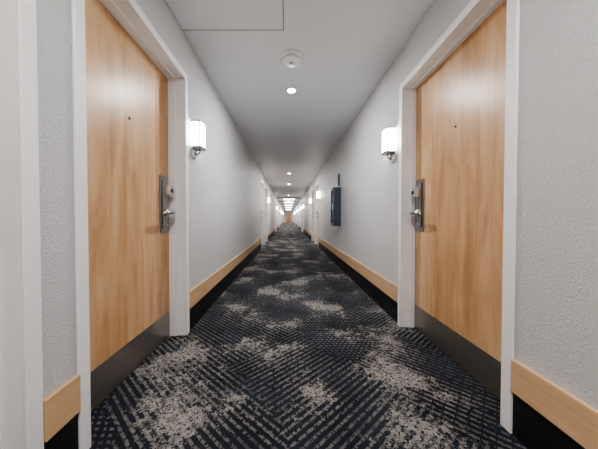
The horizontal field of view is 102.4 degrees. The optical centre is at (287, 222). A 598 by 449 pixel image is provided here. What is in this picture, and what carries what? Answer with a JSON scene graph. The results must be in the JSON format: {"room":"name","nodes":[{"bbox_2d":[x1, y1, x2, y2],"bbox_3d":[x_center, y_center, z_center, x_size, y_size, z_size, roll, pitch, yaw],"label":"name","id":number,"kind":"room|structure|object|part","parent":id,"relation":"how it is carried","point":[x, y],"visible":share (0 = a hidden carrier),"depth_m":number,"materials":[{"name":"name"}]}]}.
{"room":"hotel corridor","nodes":[
{"label":"hotel corridor","id":0,"kind":"room"},
{"bbox_2d":[36,0,283,398],"bbox_3d":[-0.930,-0.656,22.692,0.200,2.420,50.600,0,1,0],"label":"wall","id":1,"kind":"structure","parent":0,"point":[225,178],"depth_m":0.94,"materials":[{"name":"white paint"}]},
{"bbox_2d":[0,0,43,448],"bbox_3d":[-0.923,-0.111,0.266,0.214,2.112,1.049,0,1,0],"label":"frame","id":2,"kind":"object","parent":1,"relation":"attached to","point":[21,363],"visible":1,"depth_m":0.75,"materials":[{"name":"white paint"}]},
{"bbox_2d":[71,0,189,448],"bbox_3d":[-0.923,-0.131,1.452,0.214,2.112,1.049,0,1,0],"label":"frame","id":3,"kind":"object","parent":1,"relation":"attached to","point":[129,15],"visible":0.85,"depth_m":1.35,"materials":[{"name":"white paint"}]},
{"bbox_2d":[85,0,169,411],"bbox_3d":[-0.978,-0.107,1.453,0.045,2.048,0.937,0,1,0],"label":"door","id":4,"kind":"structure","parent":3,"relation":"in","point":[128,251],"depth_m":1.38,"materials":[{"name":"brown wood"}]},
{"bbox_2d":[90,311,168,410],"bbox_3d":[-0.954,0.816,1.469,0.002,0.193,0.913,0,1,0],"label":"kick plate","id":5,"kind":"object","parent":4,"relation":"attached to","point":[108,375],"visible":0.64,"depth_m":1.40,"materials":[{"name":"metal"}]},
{"bbox_2d":[159,175,175,232],"bbox_3d":[-0.905,-0.136,1.796,0.100,0.430,0.197,0,1,0],"label":"lock","id":6,"kind":"object","parent":4,"relation":"attached to","point":[166,190],"visible":1,"depth_m":1.81,"materials":[{"name":"silver metal"}]},
{"bbox_2d":[43,221,283,448],"bbox_3d":[-0.821,0.385,22.710,0.019,0.338,50.600,0,1,0],"label":"baseboard","id":7,"kind":"structure","parent":1,"relation":"attached to","point":[61,408],"depth_m":0.93,"materials":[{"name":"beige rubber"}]},
{"bbox_2d":[191,120,205,159],"bbox_3d":[-0.781,-0.714,2.108,0.098,0.326,0.138,0,1,0],"label":"wall sconce","id":8,"kind":"object","parent":1,"relation":"attached to","point":[198,133],"visible":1,"depth_m":2.05,"materials":[{"name":"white glass"}]},
{"bbox_3d":[-0.778,-0.757,2.107,0.080,0.210,0.128,0,1,0],"label":"lamp shade","id":9,"kind":"part","parent":8,"relation":"part of","materials":[{"name":"white glass"}]},
{"bbox_2d":[261,180,264,248],"bbox_3d":[-0.923,-0.243,7.864,0.214,2.112,1.049,0,1,0],"label":"frame","id":10,"kind":"object","parent":1,"relation":"attached to","point":[262,183],"visible":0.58,"depth_m":8.33,"materials":[{"name":"white paint"}]},
{"bbox_2d":[265,186,267,241],"bbox_3d":[-0.923,-0.264,9.051,0.214,2.112,1.049,0,1,0],"label":"frame","id":11,"kind":"object","parent":1,"relation":"attached to","point":[266,189],"visible":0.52,"depth_m":9.53,"materials":[{"name":"white paint"}]},
{"bbox_2d":[275,200,275,231],"bbox_3d":[-0.923,-0.376,15.463,0.214,2.112,1.049,0,1,0],"label":"frame","id":12,"kind":"object","parent":1,"relation":"attached to","point":[275,200],"visible":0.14,"depth_m":15.94,"materials":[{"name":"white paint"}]},
{"bbox_2d":[284,211,292,222],"bbox_3d":[0.080,-1.099,48.038,2.220,2.420,0.100,0,1,0],"label":"wall","id":13,"kind":"structure","parent":0,"point":[284,211],"depth_m":47.99,"materials":[{"name":"white paint"}]},
{"bbox_2d":[286,212,290,222],"bbox_3d":[0.080,-0.947,47.940,1.080,2.120,0.102,0,1,0],"label":"door","id":14,"kind":"structure","parent":13,"relation":"in","point":[288,214],"depth_m":47.95,"materials":[{"name":"brown wood"}]},
{"bbox_2d":[165,0,433,210],"bbox_3d":[0.080,-1.916,22.670,2.220,0.100,50.800,0,1,0],"label":"ceiling","id":15,"kind":"structure","parent":0,"point":[347,47],"depth_m":2.42,"materials":[{"name":"paint"}]},
{"bbox_2d":[166,0,283,30],"bbox_3d":[-0.428,-1.492,1.376,0.796,0.004,1.004,0,1,0],"label":"ceiling access panel","id":16,"kind":"object","parent":15,"relation":"in","point":[191,15],"depth_m":1.73,"materials":[{"name":"white paint"}]},
{"bbox_2d":[276,197,301,198],"bbox_3d":[0.080,-1.724,17.098,1.820,0.090,0.250,0,1,0],"label":"trim","id":17,"kind":"structure","parent":15,"relation":"attached to","point":[276,197],"depth_m":16.98,"materials":[{"name":"white paint"}]},
{"bbox_2d":[285,86,297,93],"bbox_3d":[0.040,-1.508,2.754,0.160,0.020,0.160,0,1,0],"label":"ceiling light","id":18,"kind":"object","parent":15,"relation":"in","point":[290,89],"depth_m":2.73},
{"bbox_2d":[280,50,302,66],"bbox_3d":[0.030,-1.485,2.204,0.216,0.047,0.216,0,1,0],"label":"smoke detector","id":19,"kind":"object","parent":15,"relation":"attached to","point":[289,58],"visible":1,"depth_m":2.16,"materials":[{"name":"white plastic"}]},
{"bbox_2d":[90,223,526,448],"bbox_3d":[0.080,0.604,22.714,2.220,0.100,50.800,0,1,0],"label":"floor","id":20,"kind":"structure","parent":0,"point":[293,353],"depth_m":1.38,"materials":[{"name":"carpet"}]},
{"bbox_2d":[293,0,597,409],"bbox_3d":[1.090,-0.656,22.692,0.200,2.420,50.600,0,1,0],"label":"wall","id":21,"kind":"structure","parent":0,"point":[556,331],"depth_m":0.94,"materials":[{"name":"white paint"}]},
{"bbox_2d":[302,200,303,231],"bbox_3d":[1.083,-0.383,15.838,0.214,2.112,1.089,0,1,0],"label":"frame","id":22,"kind":"object","parent":21,"relation":"attached to","point":[303,200],"visible":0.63,"depth_m":16.32,"materials":[{"name":"white paint"}]},
{"bbox_2d":[311,187,314,240],"bbox_3d":[1.083,-0.272,9.479,0.214,2.112,1.089,0,1,0],"label":"frame","id":23,"kind":"object","parent":21,"relation":"attached to","point":[313,189],"visible":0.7,"depth_m":9.97,"materials":[{"name":"white paint"}]},
{"bbox_2d":[315,182,318,247],"bbox_3d":[1.083,-0.250,8.239,0.214,2.112,1.089,0,1,0],"label":"frame","id":24,"kind":"object","parent":21,"relation":"attached to","point":[317,184],"visible":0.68,"depth_m":8.72,"materials":[{"name":"white paint"}]},
{"bbox_2d":[331,187,340,225],"bbox_3d":[0.910,-0.296,4.630,0.160,0.730,0.270,0,1,0],"label":"fire extinguisher cabinet","id":25,"kind":"object","parent":21,"relation":"attached to","point":[335,191],"visible":1,"depth_m":4.50,"materials":[{"name":"blue metal"}]},
{"bbox_2d":[381,126,395,163],"bbox_3d":[0.941,-0.717,2.258,0.098,0.326,0.138,0,1,0],"label":"wall sconce","id":26,"kind":"object","parent":21,"relation":"attached to","point":[389,132],"visible":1,"depth_m":2.21,"materials":[{"name":"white glass"}]},
{"bbox_3d":[0.938,-0.759,2.257,0.080,0.210,0.128,0,1,0],"label":"lamp shade","id":27,"kind":"part","parent":26,"relation":"part of","materials":[{"name":"white glass"}]},
{"bbox_2d":[293,221,597,448],"bbox_3d":[0.981,0.385,22.710,0.019,0.338,50.600,0,1,0],"label":"baseboard","id":28,"kind":"structure","parent":21,"relation":"attached to","point":[546,415],"depth_m":0.95,"materials":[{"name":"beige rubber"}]},
{"bbox_2d":[397,0,519,433],"bbox_3d":[1.083,-0.134,1.580,0.214,2.112,1.089,0,1,0],"label":"frame","id":29,"kind":"object","parent":21,"relation":"attached to","point":[476,12],"visible":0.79,"depth_m":1.31,"materials":[{"name":"white paint"}]},
{"bbox_2d":[414,0,506,397],"bbox_3d":[1.121,-0.110,1.581,0.045,2.048,0.977,0,1,0],"label":"door","id":30,"kind":"structure","parent":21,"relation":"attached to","point":[459,250],"depth_m":1.49,"materials":[{"name":"brown wood"}]},
{"bbox_2d":[409,178,423,231],"bbox_3d":[1.048,-0.139,1.944,0.100,0.430,0.197,0,1,0],"label":"lock","id":31,"kind":"object","parent":30,"relation":"attached to","point":[417,192],"visible":1,"depth_m":1.96,"materials":[{"name":"silver metal"}]},
{"bbox_2d":[415,305,500,399],"bbox_3d":[1.097,0.814,1.597,0.002,0.193,0.953,0,1,0],"label":"kick plate","id":32,"kind":"object","parent":30,"relation":"attached to","point":[482,366],"visible":0.64,"depth_m":1.50,"materials":[{"name":"metal"}]}
]}

